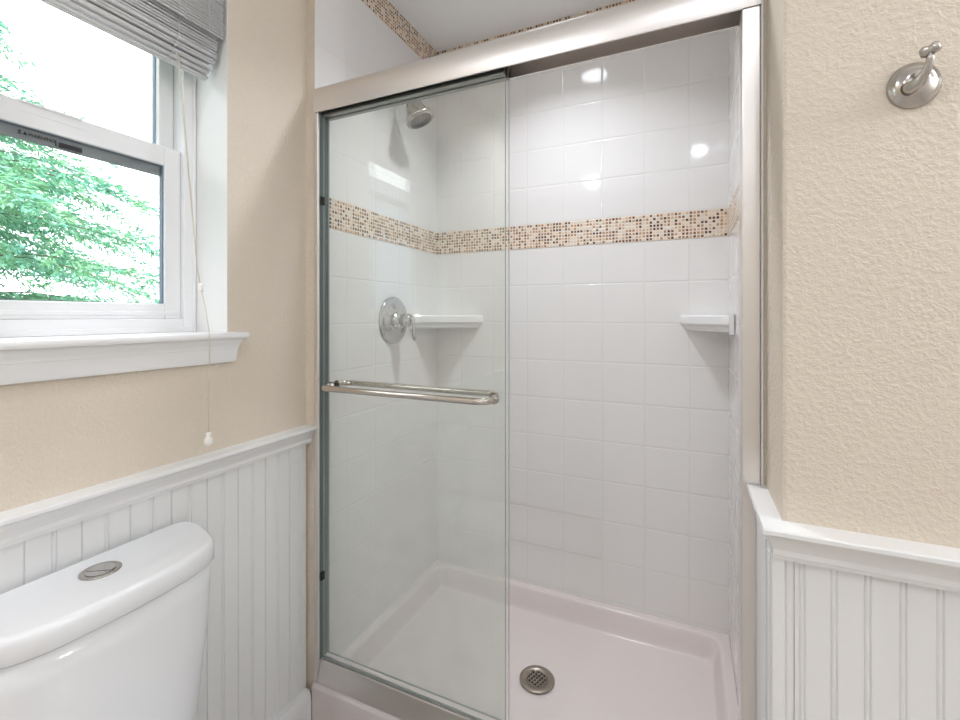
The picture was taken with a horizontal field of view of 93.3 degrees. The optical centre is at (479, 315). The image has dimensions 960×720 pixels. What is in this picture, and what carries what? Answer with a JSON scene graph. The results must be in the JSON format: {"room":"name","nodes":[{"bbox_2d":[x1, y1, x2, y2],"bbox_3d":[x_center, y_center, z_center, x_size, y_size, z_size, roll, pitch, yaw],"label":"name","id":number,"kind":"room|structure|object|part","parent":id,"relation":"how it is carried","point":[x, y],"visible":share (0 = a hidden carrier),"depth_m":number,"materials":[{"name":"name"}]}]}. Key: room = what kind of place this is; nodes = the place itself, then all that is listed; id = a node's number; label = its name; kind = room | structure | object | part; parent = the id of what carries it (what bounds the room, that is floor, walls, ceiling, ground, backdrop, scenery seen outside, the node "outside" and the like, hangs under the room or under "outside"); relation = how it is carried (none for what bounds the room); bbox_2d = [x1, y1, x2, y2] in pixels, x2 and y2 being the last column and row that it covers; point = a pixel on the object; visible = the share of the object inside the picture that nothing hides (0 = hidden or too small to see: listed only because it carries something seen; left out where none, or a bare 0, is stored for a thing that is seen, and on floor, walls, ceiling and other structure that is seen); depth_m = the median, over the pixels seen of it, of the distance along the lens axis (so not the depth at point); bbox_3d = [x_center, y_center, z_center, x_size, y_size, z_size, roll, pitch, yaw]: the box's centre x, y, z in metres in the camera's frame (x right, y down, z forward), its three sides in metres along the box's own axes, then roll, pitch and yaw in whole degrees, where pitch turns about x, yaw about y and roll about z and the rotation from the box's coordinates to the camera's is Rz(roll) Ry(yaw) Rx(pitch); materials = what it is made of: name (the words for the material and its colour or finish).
{"room":"bathroom","nodes":[
{"label":"bathroom","id":0,"kind":"room"},
{"bbox_2d":[0,0,436,719],"bbox_3d":[-1.013,0.029,0.535,0.236,2.438,3.437,0,0,24],"label":"wall","id":1,"kind":"structure","parent":0,"point":[58,437],"depth_m":1.36,"materials":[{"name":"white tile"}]},
{"bbox_2d":[0,55,195,337],"bbox_3d":[-0.909,-0.404,0.944,0.079,0.893,0.595,0,0,24],"label":"window","id":2,"kind":"structure","parent":1,"relation":"in","point":[165,158],"depth_m":1.12,"materials":[{"name":"white plastic"}]},
{"bbox_2d":[17,129,81,152],"bbox_3d":[-0.894,-0.362,0.945,0.001,0.014,0.106,0,0,24],"label":"print","id":3,"kind":"object","parent":2,"relation":"on","point":[44,137],"depth_m":0.95,"materials":[{"name":"black"}]},
{"bbox_3d":[-0.884,-0.415,0.936,0.004,0.022,0.120,0,0,24],"label":"lift handle","id":4,"kind":"part","parent":2,"relation":"part of","materials":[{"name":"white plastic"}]},
{"bbox_2d":[40,0,223,445],"bbox_3d":[-0.772,-0.275,0.882,0.127,1.156,0.584,0,0,24],"label":"woven shade","id":5,"kind":"object","parent":2,"relation":"attached to","point":[180,33],"visible":1,"depth_m":1.05,"materials":[{"name":"woven bamboo"},{"name":"cord"}]},
{"bbox_3d":[-0.669,-0.170,1.071,0.075,0.885,0.035,0,0,-3],"label":"pull cord","id":6,"kind":"part","parent":5,"relation":"part of","materials":[{"name":"white fabric"}]},
{"bbox_3d":[-0.633,0.287,1.056,0.018,0.031,0.018,0,0,24],"label":"cord knob","id":7,"kind":"part","parent":5,"relation":"part of","materials":[{"name":"white plastic"}]},
{"bbox_3d":[-0.928,-0.598,0.952,0.033,0.441,0.532,0,0,24],"label":"sash","id":8,"kind":"part","parent":2,"relation":"part of","materials":[{"name":"white plastic"}]},
{"bbox_2d":[0,331,248,384],"bbox_3d":[-0.802,0.081,0.896,0.164,0.076,0.658,0,0,24],"label":"trim","id":9,"kind":"structure","parent":1,"relation":"attached to","point":[43,358],"depth_m":0.89,"materials":[{"name":"white paint"}]},
{"bbox_2d":[0,445,305,719],"bbox_3d":[-1.086,0.761,0.160,0.010,0.750,2.674,0,0,24],"label":"beadboard wainscoting","id":10,"kind":"structure","parent":1,"relation":"attached to","point":[254,514],"depth_m":1.17,"materials":[{"name":"white paint"}]},
{"bbox_2d":[0,425,315,548],"bbox_3d":[-1.070,0.362,0.153,0.046,0.056,2.694,0,0,24],"label":"trim","id":11,"kind":"structure","parent":1,"relation":"attached to","point":[26,522],"depth_m":0.93,"materials":[{"name":"white paint"}]},
{"bbox_2d":[273,688,310,719],"bbox_3d":[-1.078,1.189,0.150,0.034,0.118,2.682,0,0,24],"label":"baseboard","id":12,"kind":"structure","parent":1,"relation":"attached to","point":[299,708],"depth_m":1.33,"materials":[{"name":"white paint"}]},
{"bbox_2d":[330,197,436,253],"bbox_3d":[-0.347,-0.325,1.714,0.002,0.098,0.738,0,0,24],"label":"trim","id":13,"kind":"structure","parent":1,"relation":"attached to","point":[345,217],"depth_m":1.66,"materials":[{"name":"tile"}]},
{"bbox_2d":[379,297,415,343],"bbox_3d":[-0.285,0.019,1.721,0.108,0.181,0.181,0,0,24],"label":"shower valve","id":14,"kind":"object","parent":1,"relation":"attached to","point":[394,319],"visible":1,"depth_m":1.70,"materials":[{"name":"silver metal"}]},
{"bbox_3d":[-0.255,0.047,1.702,0.039,0.095,0.021,0,0,24],"label":"lever","id":15,"kind":"part","parent":14,"relation":"part of","materials":[{"name":"silver metal"}]},
{"bbox_2d":[361,0,436,58],"bbox_3d":[-0.347,-1.141,1.714,0.002,0.098,0.738,0,0,24],"label":"trim","id":16,"kind":"structure","parent":1,"relation":"attached to","point":[383,9],"depth_m":1.79,"materials":[{"name":"tile"}]},
{"bbox_2d":[322,67,505,719],"bbox_3d":[-0.217,0.193,1.237,0.594,1.699,0.067,0,0,24],"label":"sliding door","id":17,"kind":"structure","parent":1,"relation":"in","point":[501,72],"depth_m":1.22,"materials":[{"name":"silver glass"}]},
{"bbox_3d":[-0.207,-0.630,1.261,0.594,0.053,0.015,0,0,24],"label":"hanger rail","id":18,"kind":"part","parent":17,"relation":"part of","materials":[{"name":"silver metal"}]},
{"bbox_2d":[327,66,509,719],"bbox_3d":[-0.188,0.193,1.301,0.596,1.699,0.061,0,0,24],"label":"sliding door","id":19,"kind":"structure","parent":1,"relation":"in","point":[475,392],"depth_m":1.35,"materials":[{"name":"clear glass"}]},
{"bbox_3d":[-0.197,-0.630,1.280,0.596,0.053,0.015,0,0,24],"label":"hanger rail","id":20,"kind":"part","parent":19,"relation":"part of","materials":[{"name":"silver metal"}]},
{"bbox_2d":[406,101,433,128],"bbox_3d":[-0.257,-0.787,1.708,0.173,0.161,0.110,0,0,24],"label":"showerhead","id":21,"kind":"object","parent":1,"relation":"attached to","point":[419,115],"visible":0.83,"depth_m":1.67,"materials":[{"name":"silver metal"}]},
{"bbox_2d":[409,314,482,329],"bbox_3d":[-0.138,0.028,1.897,0.228,0.063,0.229,0,0,24],"label":"corner shelf","id":22,"kind":"object","parent":1,"relation":"attached to","point":[421,321],"visible":0.92,"depth_m":1.90,"materials":[{"name":"white ceramic"}]},
{"bbox_2d":[388,0,624,51],"bbox_3d":[0.274,-1.240,0.013,3.012,0.100,3.550,0,0,24],"label":"ceiling","id":23,"kind":"structure","parent":0,"point":[444,24],"depth_m":1.79,"materials":[{"name":"white paint"}]},
{"bbox_2d":[437,29,728,634],"bbox_3d":[0.333,0.029,1.873,1.582,2.438,0.114,0,0,24],"label":"wall","id":24,"kind":"structure","parent":0,"point":[617,412],"depth_m":1.76,"materials":[{"name":"white tile"}]},
{"bbox_2d":[437,0,638,54],"bbox_3d":[0.334,-1.141,1.810,1.162,0.098,0.002,0,0,24],"label":"trim","id":25,"kind":"structure","parent":24,"relation":"attached to","point":[625,1],"depth_m":1.85,"materials":[{"name":"tile"}]},
{"bbox_2d":[437,208,727,253],"bbox_3d":[0.334,-0.325,1.810,1.162,0.098,0.002,0,0,24],"label":"trim","id":26,"kind":"structure","parent":24,"relation":"attached to","point":[708,222],"depth_m":1.76,"materials":[{"name":"tile"}]},
{"bbox_2d":[729,0,765,706],"bbox_3d":[0.793,0.029,1.195,0.184,2.438,0.742,0,0,24],"label":"wall","id":27,"kind":"structure","parent":0,"point":[733,32],"depth_m":1.36,"materials":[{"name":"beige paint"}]},
{"bbox_2d":[680,314,733,334],"bbox_3d":[0.746,0.028,1.502,0.152,0.063,0.216,0,0,24],"label":"corner shelf","id":28,"kind":"object","parent":27,"relation":"attached to","point":[709,323],"visible":1,"depth_m":1.48,"materials":[{"name":"white ceramic"}]},
{"bbox_2d":[728,182,738,235],"bbox_3d":[0.709,-0.325,1.234,0.002,0.098,0.738,0,0,24],"label":"trim","id":29,"kind":"structure","parent":27,"relation":"attached to","point":[733,209],"depth_m":1.40,"materials":[{"name":"tile"}]},
{"bbox_2d":[761,0,762,484],"bbox_3d":[0.556,0.208,0.893,0.004,1.796,0.004,0,0,24],"label":"trim","id":30,"kind":"structure","parent":27,"relation":"attached to","point":[761,0],"depth_m":0.89,"materials":[{"name":"white paint"}]},
{"bbox_2d":[756,515,793,719],"bbox_3d":[0.523,0.761,0.808,0.032,0.750,0.182,0,0,24],"label":"trim","id":31,"kind":"structure","parent":27,"relation":"attached to","point":[782,571],"depth_m":0.73,"materials":[{"name":"white paint"}]},
{"bbox_2d":[766,0,959,547],"bbox_3d":[1.259,0.029,0.483,1.606,2.438,0.168,0,0,24],"label":"wall","id":32,"kind":"structure","parent":0,"point":[863,189],"depth_m":0.70,"materials":[{"name":"beige paint"}]},
{"bbox_2d":[313,0,760,719],"bbox_3d":[0.037,0.208,1.158,1.160,1.797,0.065,0,0,24],"label":"shower door frame","id":33,"kind":"object","parent":32,"relation":"attached to","point":[640,24],"visible":0.97,"depth_m":1.04,"materials":[{"name":"silver metal"}]},
{"bbox_3d":[0.037,-0.652,1.158,1.160,0.078,0.065,0,0,24],"label":"header rail","id":34,"kind":"part","parent":33,"relation":"part of","materials":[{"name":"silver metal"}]},
{"bbox_2d":[764,538,770,719],"bbox_3d":[0.484,0.761,0.764,0.004,0.750,0.053,0,0,24],"label":"trim","id":35,"kind":"structure","parent":32,"relation":"attached to","point":[767,554],"depth_m":0.75,"materials":[{"name":"white paint"}]},
{"bbox_2d":[747,484,959,592],"bbox_3d":[1.235,0.362,0.469,1.639,0.056,0.212,0,0,24],"label":"trim","id":36,"kind":"structure","parent":32,"relation":"attached to","point":[894,559],"depth_m":0.68,"materials":[{"name":"white paint"}]},
{"bbox_2d":[794,562,959,719],"bbox_3d":[1.228,0.761,0.400,1.590,0.750,0.010,0,0,24],"label":"beadboard wainscoting","id":37,"kind":"structure","parent":32,"relation":"attached to","point":[866,647],"depth_m":0.68,"materials":[{"name":"white paint"}]},
{"bbox_2d":[886,41,941,108],"bbox_3d":[0.631,-0.342,0.647,0.063,0.072,0.054,0,0,24],"label":"robe hook","id":38,"kind":"object","parent":32,"relation":"attached to","point":[913,85],"visible":1,"depth_m":0.66,"materials":[{"name":"silver metal"}]},
{"bbox_3d":[0.639,-0.340,0.664,0.063,0.068,0.016,0,0,24],"label":"plate","id":39,"kind":"part","parent":38,"relation":"part of","materials":[{"name":"silver metal"}]},
{"bbox_3d":[0.626,-0.345,0.646,0.020,0.045,0.040,0,0,4],"label":"hook arm","id":40,"kind":"part","parent":38,"relation":"part of","materials":[{"name":"silver metal"}]},
{"bbox_3d":[0.626,-0.370,0.630,0.016,0.018,0.023,0,0,-28],"label":"hook knob","id":41,"kind":"part","parent":38,"relation":"part of","materials":[{"name":"silver metal"}]},
{"bbox_3d":[0.274,1.308,0.013,3.012,0.120,3.550,0,0,24],"label":"floor","id":42,"kind":"structure","parent":0,"visible":0},
{"bbox_2d":[0,521,213,719],"bbox_3d":[-0.443,0.852,0.706,0.687,0.792,0.403,0,0,24],"label":"toilet","id":43,"kind":"object","parent":42,"relation":"on","point":[119,632],"visible":1,"depth_m":0.77,"materials":[{"name":"white ceramic"}]},
{"bbox_2d":[312,560,738,719],"bbox_3d":[0.178,1.177,1.467,1.161,0.141,0.753,0,0,24],"label":"shower pan","id":44,"kind":"object","parent":42,"relation":"on","point":[569,657],"visible":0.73,"depth_m":1.56,"materials":[{"name":"white plastic"}]},
{"label":"outside","id":45,"kind":"structure","parent":0,"visible":0},
{"bbox_3d":[-16.722,1.998,13.085,38.728,0.300,70.000,0,0,24],"label":"ground","id":46,"kind":"structure","parent":45,"visible":0},
{"bbox_2d":[0,18,159,303],"bbox_3d":[-3.840,-0.326,2.863,4.918,4.351,4.880,0,0,24],"label":"tree","id":47,"kind":"object","parent":46,"relation":"on","point":[14,256],"visible":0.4,"depth_m":3.12,"materials":[{"name":"green plant"}]}
]}

